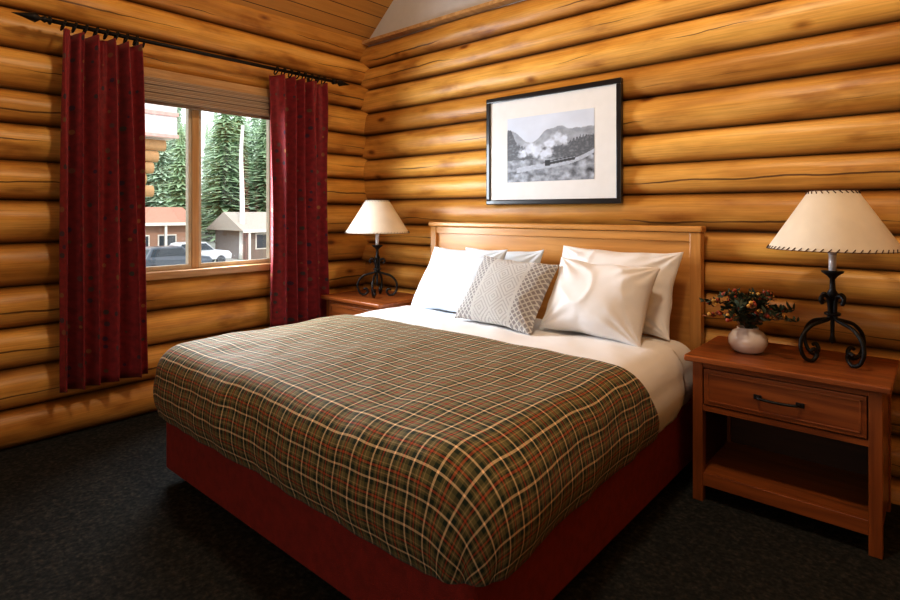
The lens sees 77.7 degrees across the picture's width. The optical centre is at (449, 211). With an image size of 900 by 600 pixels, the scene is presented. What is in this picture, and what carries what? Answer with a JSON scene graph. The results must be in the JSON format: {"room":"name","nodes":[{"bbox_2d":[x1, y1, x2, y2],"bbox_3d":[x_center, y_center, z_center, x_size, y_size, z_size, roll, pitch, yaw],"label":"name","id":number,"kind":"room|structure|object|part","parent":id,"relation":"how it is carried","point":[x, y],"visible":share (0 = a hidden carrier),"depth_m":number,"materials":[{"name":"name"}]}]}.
{"room":"hotel room","nodes":[
{"label":"hotel room","id":0,"kind":"room"},
{"bbox_2d":[0,0,368,450],"bbox_3d":[-2.654,-0.140,2.987,0.108,3.000,5.800,0,0,41],"label":"wall","id":1,"kind":"structure","parent":0,"point":[33,408],"depth_m":3.59,"materials":[{"name":"brown wood"}]},
{"bbox_2d":[12,12,348,85],"bbox_3d":[-1.667,-1.075,3.951,0.186,0.077,2.320,0,0,41],"label":"curtain rod","id":2,"kind":"object","parent":1,"relation":"attached to","point":[33,16],"visible":0.94,"depth_m":3.56,"materials":[{"name":"black metal"}]},
{"bbox_2d":[59,28,147,392],"bbox_3d":[-2.082,-0.005,3.388,0.151,2.092,0.490,0,0,41],"label":"curtain","id":3,"kind":"object","parent":2,"relation":"hanging from","point":[103,302],"visible":1,"depth_m":3.39,"materials":[{"name":"red fabric"}]},
{"bbox_2d":[269,74,328,326],"bbox_3d":[-1.174,-0.085,4.428,0.145,1.932,0.535,0,0,41],"label":"curtain","id":4,"kind":"object","parent":2,"relation":"hanging from","point":[299,271],"visible":0.98,"depth_m":4.39,"materials":[{"name":"red fabric"}]},
{"bbox_2d":[144,72,269,119],"bbox_3d":[-1.754,-0.812,3.928,0.095,0.200,1.220,0,0,41],"label":"window blind","id":5,"kind":"object","parent":1,"relation":"attached to","point":[163,90],"visible":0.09,"depth_m":3.92,"materials":[{"name":"brown wood"}]},
{"bbox_3d":[-1.752,-0.728,3.926,0.032,0.032,1.200,0,0,41],"label":"rail","id":6,"kind":"part","parent":5,"relation":"part of","materials":[{"name":"brown wood"}]},
{"bbox_2d":[144,67,269,93],"bbox_3d":[-1.811,-0.930,3.978,0.155,0.040,1.310,0,0,41],"label":"window frame","id":7,"kind":"structure","parent":1,"relation":"attached to","point":[146,69],"depth_m":3.95,"materials":[{"name":"brown wood"}]},
{"bbox_2d":[146,109,270,271],"bbox_3d":[-1.835,-0.255,3.999,0.070,1.310,1.220,0,0,41],"label":"window","id":8,"kind":"structure","parent":1,"relation":"in","point":[194,113],"depth_m":3.98,"materials":[{"name":"brown wood"}]},
{"bbox_3d":[-2.044,0.385,3.760,0.050,0.030,0.586,0,0,41],"label":"sash bottom","id":9,"kind":"part","parent":8,"relation":"part of","materials":[{"name":"brown wood"}]},
{"bbox_3d":[-1.858,-0.245,3.973,0.050,1.230,0.022,0,0,41],"label":"sash","id":10,"kind":"part","parent":8,"relation":"part of","materials":[{"name":"beige wood"}]},
{"bbox_3d":[-1.812,-0.245,4.025,0.050,1.230,0.022,0,0,41],"label":"sash","id":11,"kind":"part","parent":8,"relation":"part of","materials":[{"name":"wood"}]},
{"bbox_3d":[-1.627,0.385,4.237,0.050,0.030,0.586,0,0,41],"label":"sash bottom","id":12,"kind":"part","parent":8,"relation":"part of","materials":[{"name":"brown wood"}]},
{"bbox_3d":[-1.441,-0.245,4.450,0.050,1.230,0.022,0,0,41],"label":"sash","id":13,"kind":"part","parent":8,"relation":"part of","materials":[{"name":"beige wood"}]},
{"bbox_2d":[146,262,270,280],"bbox_3d":[-1.807,0.425,3.974,0.165,0.050,1.340,0,0,41],"label":"sill","id":14,"kind":"structure","parent":1,"relation":"attached to","point":[205,271],"depth_m":3.96,"materials":[{"name":"brown wood"}]},
{"bbox_2d":[225,0,392,40],"bbox_3d":[-0.313,-2.907,0.872,6.520,2.935,5.900,0,0,41],"label":"ceiling","id":15,"kind":"structure","parent":0,"point":[358,19],"depth_m":4.69,"materials":[{"name":"brown wood"}]},
{"bbox_2d":[368,0,523,46],"bbox_3d":[1.597,-2.867,3.054,6.420,2.855,0.001,0,0,41],"label":"wall","id":16,"kind":"structure","parent":0,"point":[400,14],"depth_m":4.71,"materials":[{"name":"grey paint"}]},
{"bbox_2d":[0,411,899,599],"bbox_3d":[-0.313,1.375,0.872,6.460,0.050,5.940,0,0,41],"label":"floor","id":17,"kind":"structure","parent":0,"point":[99,512],"depth_m":2.26,"materials":[{"name":"carpet"}]},
{"bbox_2d":[321,289,414,316],"bbox_3d":[-0.600,1.010,4.476,0.700,0.680,0.545,0,0,41],"label":"nightstand","id":18,"kind":"object","parent":17,"relation":"on","point":[351,302],"visible":0.19,"depth_m":4.34,"materials":[{"name":"brown wood"}]},
{"bbox_3d":[-0.966,1.024,4.510,0.045,0.652,0.045,0,0,41],"label":"leg","id":19,"kind":"part","parent":18,"relation":"part of","materials":[{"name":"brown wood"}]},
{"bbox_3d":[-0.750,0.811,4.306,0.542,0.167,0.022,0,0,41],"label":"drawer","id":20,"kind":"part","parent":18,"relation":"part of","materials":[{"name":"brown wood"}]},
{"bbox_3d":[-0.745,0.713,4.311,0.550,0.025,0.024,0,0,41],"label":"rail","id":21,"kind":"part","parent":18,"relation":"part of","materials":[{"name":"brown wood"}]},
{"bbox_2d":[344,200,409,297],"bbox_3d":[-0.580,0.286,4.455,0.517,0.766,0.517,0,0,41],"label":"table lamp","id":22,"kind":"object","parent":18,"relation":"on","point":[376,217],"visible":1,"depth_m":4.33,"materials":[{"name":"black metal"}]},
{"bbox_3d":[-0.666,0.516,4.464,0.164,0.305,0.017,0,0,6],"label":"scroll leg","id":23,"kind":"part","parent":22,"relation":"part of","materials":[{"name":"black metal"}]},
{"bbox_3d":[-0.589,0.516,4.368,0.017,0.305,0.164,0,0,6],"label":"scroll leg","id":24,"kind":"part","parent":22,"relation":"part of","materials":[{"name":"black metal"}]},
{"bbox_3d":[-0.579,0.036,4.455,0.508,0.260,0.508,0,0,41],"label":"lamp shade","id":25,"kind":"part","parent":22,"relation":"part of","materials":[{"name":"beige fabric"}]},
{"bbox_3d":[-0.579,0.427,4.455,0.088,0.326,0.088,0,0,41],"label":"stem","id":26,"kind":"part","parent":22,"relation":"part of","materials":[{"name":"black metal"}]},
{"bbox_3d":[-0.570,0.516,4.541,0.017,0.304,0.163,0,0,6],"label":"scroll leg","id":27,"kind":"part","parent":22,"relation":"part of","materials":[{"name":"black metal"}]},
{"bbox_3d":[-0.493,0.516,4.445,0.137,0.305,0.101,0,0,41],"label":"scroll leg","id":28,"kind":"part","parent":22,"relation":"part of","materials":[{"name":"black metal"}]},
{"bbox_2d":[166,305,692,599],"bbox_3d":[-0.041,0.994,2.913,2.082,0.712,2.006,0,0,41],"label":"bed","id":29,"kind":"object","parent":17,"relation":"on","point":[356,567],"visible":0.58,"depth_m":2.21,"materials":[{"name":"red fabric"}]},
{"bbox_2d":[153,314,659,586],"bbox_3d":[-0.295,0.812,2.594,2.156,0.367,1.382,0,0,41],"label":"comforter","id":30,"kind":"object","parent":29,"relation":"on","point":[454,455],"visible":1,"depth_m":1.92,"materials":[{"name":"fabric"}]},
{"bbox_2d":[411,247,507,311],"bbox_3d":[0.050,0.455,3.731,0.679,0.479,0.240,-1,-31,45],"label":"bed pillow","id":31,"kind":"object","parent":29,"relation":"on","point":[449,274],"depth_m":3.66,"materials":[{"name":"white fabric"}]},
{"bbox_2d":[466,247,543,262],"bbox_3d":[0.323,0.460,3.784,0.659,0.439,0.189,-1,-19,41],"label":"bed pillow","id":32,"kind":"object","parent":29,"relation":"on","point":[521,256],"depth_m":3.66,"materials":[{"name":"white fabric"}]},
{"bbox_2d":[455,255,558,335],"bbox_3d":[0.320,0.466,3.251,0.561,0.386,0.288,0,0,43],"label":"decorative pillow","id":33,"kind":"object","parent":29,"relation":"on","point":[507,293],"visible":1,"depth_m":3.15,"materials":[{"name":"beige fabric"}]},
{"bbox_2d":[356,305,684,432],"bbox_3d":[0.184,0.812,3.171,2.084,0.346,0.598,0,0,41],"label":"sheet","id":34,"kind":"object","parent":29,"relation":"on","point":[660,370],"depth_m":2.72,"materials":[{"name":"white fabric"}]},
{"bbox_2d":[428,222,705,350],"bbox_3d":[0.629,0.714,3.760,2.057,1.272,0.084,0,0,41],"label":"headboard","id":35,"kind":"object","parent":29,"relation":"attached to","point":[686,327],"visible":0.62,"depth_m":3.43,"materials":[{"name":"brown wood"}]},
{"bbox_3d":[-0.112,0.733,4.411,0.060,1.235,0.060,0,0,41],"label":"post","id":36,"kind":"part","parent":35,"relation":"part of","materials":[{"name":"brown wood"}]},
{"bbox_3d":[0.632,0.140,3.762,1.915,0.050,0.056,0,0,41],"label":"rail","id":37,"kind":"part","parent":35,"relation":"part of","materials":[{"name":"brown wood"}]},
{"bbox_3d":[1.374,0.733,3.110,0.060,1.235,0.060,0,0,41],"label":"post","id":38,"kind":"part","parent":35,"relation":"part of","materials":[{"name":"brown wood"}]},
{"bbox_2d":[539,257,659,346],"bbox_3d":[0.787,0.465,2.987,0.566,0.408,0.318,0,0,44],"label":"sham pillow","id":39,"kind":"object","parent":29,"relation":"on","point":[610,302],"visible":0.99,"depth_m":2.87,"materials":[{"name":"white fabric"}]},
{"bbox_2d":[562,245,683,340],"bbox_3d":[0.930,0.440,3.226,0.748,0.489,0.245,1,-21,42],"label":"bed pillow","id":40,"kind":"object","parent":29,"relation":"on","point":[657,321],"depth_m":3.03,"materials":[{"name":"white fabric"}]},
{"bbox_2d":[684,336,899,559],"bbox_3d":[1.567,1.010,2.579,0.770,0.680,0.545,0,0,41],"label":"nightstand","id":41,"kind":"object","parent":17,"relation":"on","point":[775,427],"visible":0.98,"depth_m":2.48,"materials":[{"name":"brown wood"}]},
{"bbox_3d":[1.175,1.024,2.636,0.045,0.652,0.045,0,0,41],"label":"leg","id":42,"kind":"part","parent":41,"relation":"part of","materials":[{"name":"brown wood"}]},
{"bbox_3d":[1.475,1.024,2.979,0.045,0.652,0.045,0,0,41],"label":"leg","id":43,"kind":"part","parent":41,"relation":"part of","materials":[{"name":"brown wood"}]},
{"bbox_2d":[699,288,798,353],"bbox_3d":[1.433,0.512,2.674,0.408,0.315,0.371,0,0,41],"label":"flower vase","id":44,"kind":"object","parent":41,"relation":"on","point":[748,312],"visible":1,"depth_m":2.62,"materials":[{"name":"white ceramic"}]},
{"bbox_3d":[1.399,0.813,2.387,0.171,0.015,0.034,0,0,41],"label":"handle","id":45,"kind":"part","parent":41,"relation":"part of","materials":[{"name":"black metal"}]},
{"bbox_3d":[1.422,0.713,2.414,0.620,0.025,0.024,0,0,41],"label":"rail","id":46,"kind":"part","parent":41,"relation":"part of","materials":[{"name":"brown wood"}]},
{"bbox_3d":[1.422,0.912,2.414,0.620,0.025,0.024,0,0,41],"label":"rail","id":47,"kind":"part","parent":41,"relation":"part of","materials":[{"name":"brown wood"}]},
{"bbox_3d":[1.422,1.245,2.414,0.620,0.060,0.024,0,0,41],"label":"rail","id":48,"kind":"part","parent":41,"relation":"part of","materials":[{"name":"brown wood"}]},
{"bbox_3d":[1.417,0.811,2.409,0.612,0.167,0.022,0,0,41],"label":"drawer","id":49,"kind":"part","parent":41,"relation":"part of","materials":[{"name":"brown wood"}]},
{"bbox_2d":[705,442,867,517],"bbox_3d":[1.575,1.225,2.588,0.650,0.020,0.440,0,0,41],"label":"shelf","id":50,"kind":"object","parent":41,"relation":"attached to","point":[841,488],"depth_m":2.58,"materials":[{"name":"brown wood"}]},
{"bbox_2d":[766,189,899,367],"bbox_3d":[1.712,0.286,2.502,0.517,0.766,0.517,0,0,-30],"label":"table lamp","id":51,"kind":"object","parent":41,"relation":"on","point":[832,222],"visible":1,"depth_m":2.39,"materials":[{"name":"beige fabric"}]},
{"bbox_3d":[1.626,0.516,2.489,0.164,0.305,0.017,0,0,-9],"label":"scroll leg","id":52,"kind":"part","parent":51,"relation":"part of","materials":[{"name":"black metal"}]},
{"bbox_3d":[1.698,0.516,2.588,0.017,0.305,0.163,0,0,-9],"label":"scroll leg","id":53,"kind":"part","parent":51,"relation":"part of","materials":[{"name":"black metal"}]},
{"bbox_3d":[1.712,0.427,2.502,0.088,0.326,0.088,0,0,41],"label":"stem","id":54,"kind":"part","parent":51,"relation":"part of","materials":[{"name":"black metal"}]},
{"bbox_3d":[1.712,0.036,2.502,0.508,0.260,0.508,0,0,41],"label":"lamp shade","id":55,"kind":"part","parent":51,"relation":"part of","materials":[{"name":"beige fabric"}]},
{"bbox_3d":[1.725,0.516,2.416,0.017,0.305,0.163,0,0,-9],"label":"scroll leg","id":56,"kind":"part","parent":51,"relation":"part of","materials":[{"name":"black metal"}]},
{"bbox_3d":[1.798,0.516,2.515,0.164,0.305,0.017,0,0,-9],"label":"scroll leg","id":57,"kind":"part","parent":51,"relation":"part of","materials":[{"name":"black metal"}]},
{"bbox_3d":[1.675,1.024,2.198,0.045,0.652,0.045,0,0,41],"label":"leg","id":58,"kind":"part","parent":41,"relation":"part of","materials":[{"name":"brown wood"}]},
{"bbox_3d":[1.975,1.024,2.541,0.045,0.652,0.045,0,0,41],"label":"leg","id":59,"kind":"part","parent":41,"relation":"part of","materials":[{"name":"brown wood"}]},
{"bbox_2d":[359,0,899,505],"bbox_3d":[1.583,-0.045,3.053,6.440,2.970,0.102,0,0,41],"label":"wall","id":60,"kind":"structure","parent":0,"point":[734,111],"depth_m":3.15,"materials":[{"name":"brown wood"}]},
{"bbox_2d":[362,0,520,45],"bbox_3d":[1.574,-1.528,3.028,6.220,0.027,0.090,0,0,41],"label":"trim","id":61,"kind":"structure","parent":60,"relation":"attached to","point":[493,4],"depth_m":4.45,"materials":[{"name":"brown wood"}]},
{"bbox_2d":[486,77,622,204],"bbox_3d":[0.666,-0.439,3.775,1.040,0.774,0.034,0,0,41],"label":"framed picture","id":62,"kind":"object","parent":60,"relation":"attached to","point":[561,145],"visible":1,"depth_m":3.72,"materials":[{"name":"white paper"}]},
{"bbox_3d":[0.288,-0.439,4.106,0.034,0.706,0.034,0,0,41],"label":"frame","id":63,"kind":"part","parent":62,"relation":"part of","materials":[{"name":"black paint"}]},
{"bbox_2d":[507,108,593,182],"bbox_3d":[0.663,-0.436,3.771,0.674,0.452,0.001,0,0,41],"label":"print","id":64,"kind":"object","parent":62,"relation":"attached to","point":[560,145],"depth_m":3.76},
{"bbox_3d":[0.666,-0.809,3.775,1.040,0.034,0.034,0,0,41],"label":"frame","id":65,"kind":"part","parent":62,"relation":"part of","materials":[{"name":"black paint"}]},
{"bbox_3d":[0.666,-0.069,3.775,1.040,0.034,0.034,0,0,41],"label":"frame","id":66,"kind":"part","parent":62,"relation":"part of","materials":[{"name":"black paint"}]},
{"bbox_3d":[1.045,-0.439,3.443,0.034,0.706,0.034,0,0,41],"label":"frame","id":67,"kind":"part","parent":62,"relation":"part of","materials":[{"name":"black paint"}]},
{"label":"outside","id":68,"kind":"structure","parent":0,"visible":0},
{"bbox_2d":[201,230,238,261],"bbox_3d":[-44.519,3.850,58.909,135.400,0.001,190.000,0,0,41],"label":"ground","id":69,"kind":"structure","parent":68,"point":[212,243],"depth_m":67.23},
{"bbox_2d":[145,103,178,196],"bbox_3d":[-8.266,0.350,10.825,2.300,7.000,5.600,0,0,41],"label":"porch","id":70,"kind":"object","parent":69,"relation":"on","point":[160,120],"visible":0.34,"depth_m":11.96,"materials":[{"name":"white wood"}]},
{"bbox_3d":[-7.589,-1.635,10.278,0.040,0.070,5.070,0,0,41],"label":"red trim","id":71,"kind":"part","parent":70,"relation":"part of","materials":[{"name":"wood"}]},
{"bbox_3d":[-7.589,-2.110,10.278,0.040,0.080,5.070,0,0,41],"label":"red trim","id":72,"kind":"part","parent":70,"relation":"part of","materials":[{"name":"wood"}]},
{"bbox_2d":[145,225,185,245],"bbox_3d":[-25.972,2.325,43.204,5.200,3.050,9.200,0,0,41],"label":"wall","id":73,"kind":"structure","parent":69,"relation":"on","point":[180,230],"depth_m":43.42,"materials":[{"name":"brown brick"}]},
{"bbox_2d":[145,207,185,222],"bbox_3d":[-25.972,0.250,43.204,6.400,1.300,10.400,0,0,41],"label":"roof","id":74,"kind":"structure","parent":73,"relation":"on","point":[152,214],"depth_m":44.58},
{"bbox_2d":[145,222,185,225],"bbox_3d":[-23.542,0.935,41.077,0.100,0.230,10.400,0,0,41],"label":"fascia","id":75,"kind":"object","parent":74,"relation":"attached to","point":[175,223],"depth_m":42.94,"materials":[{"name":"white wood"}]},
{"bbox_2d":[159,235,174,245],"bbox_3d":[-22.060,2.400,43.634,0.040,1.100,1.200,0,0,41],"label":"window pane","id":76,"kind":"structure","parent":73,"relation":"in","point":[170,239],"depth_m":43.62,"materials":[{"name":"grey glass"}]},
{"bbox_2d":[158,234,176,245],"bbox_3d":[-22.087,2.400,43.657,0.050,1.300,1.400,0,0,41],"label":"window","id":77,"kind":"structure","parent":73,"relation":"in","point":[163,234],"depth_m":43.82,"materials":[{"name":"white wood"}]},
{"bbox_2d":[164,226,166,245],"bbox_3d":[-21.908,2.425,43.102,0.150,2.850,0.160,0,0,41],"label":"porch post","id":78,"kind":"object","parent":69,"relation":"on","point":[165,227],"visible":0.64,"depth_m":43.06,"materials":[{"name":"white wood"}]},
{"bbox_2d":[146,245,211,266],"bbox_3d":[-17.583,2.997,35.328,1.820,1.695,4.484,0,0,41],"label":"car","id":79,"kind":"object","parent":69,"relation":"on","point":[155,255],"visible":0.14,"depth_m":34.37,"materials":[{"name":"paint"}]},
{"bbox_3d":[-17.211,2.490,34.504,0.095,0.480,2.450,0,0,41],"label":"glass","id":80,"kind":"part","parent":79,"relation":"part of","materials":[{"name":"grey glass"}]},
{"bbox_2d":[170,242,231,261],"bbox_3d":[-18.353,2.997,40.521,1.820,1.695,4.484,0,0,41],"label":"car","id":81,"kind":"object","parent":69,"relation":"on","point":[206,249],"visible":0.4,"depth_m":40.51,"materials":[{"name":"paint"}]},
{"bbox_3d":[-17.981,2.490,39.697,0.095,0.480,2.450,0,0,41],"label":"glass","id":82,"kind":"part","parent":81,"relation":"part of","materials":[{"name":"grey glass"}]},
{"bbox_2d":[145,107,262,241],"bbox_3d":[-41.198,-7.153,78.570,35.935,22.007,95.227,0,0,41],"label":"conifer forest","id":83,"kind":"object","parent":69,"relation":"on","point":[165,159],"visible":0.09,"depth_m":71.04,"materials":[{"name":"green plant"}]},
{"bbox_2d":[155,113,265,241],"bbox_3d":[-26.235,-5.661,52.557,13.958,19.022,32.273,0,0,41],"label":"conifer tree","id":84,"kind":"object","parent":69,"relation":"on","point":[227,187],"visible":0.38,"depth_m":53.87,"materials":[{"name":"green plant"}]},
{"bbox_2d":[206,212,265,259],"bbox_3d":[-15.470,1.925,49.826,6.480,3.850,9.800,0,0,41],"label":"cottage","id":85,"kind":"structure","parent":69,"relation":"on","point":[227,226],"depth_m":45.99,"materials":[{"name":"grey wood"}]},
{"bbox_3d":[-15.981,2.725,44.559,0.150,2.250,0.160,0,0,41],"label":"porch post","id":86,"kind":"part","parent":85,"relation":"part of","materials":[{"name":"white wood"}]},
{"bbox_3d":[-15.370,2.400,46.017,0.050,1.300,1.400,0,0,41],"label":"window trim","id":87,"kind":"part","parent":85,"relation":"part of","materials":[{"name":"white wood"}]},
{"bbox_2d":[239,125,244,259],"bbox_3d":[-16.906,-1.603,45.378,0.499,10.913,0.478,0,0,41],"label":"trunk","id":88,"kind":"object","parent":69,"relation":"on","point":[241,169],"visible":0.94,"depth_m":45.26,"materials":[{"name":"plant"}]}
]}

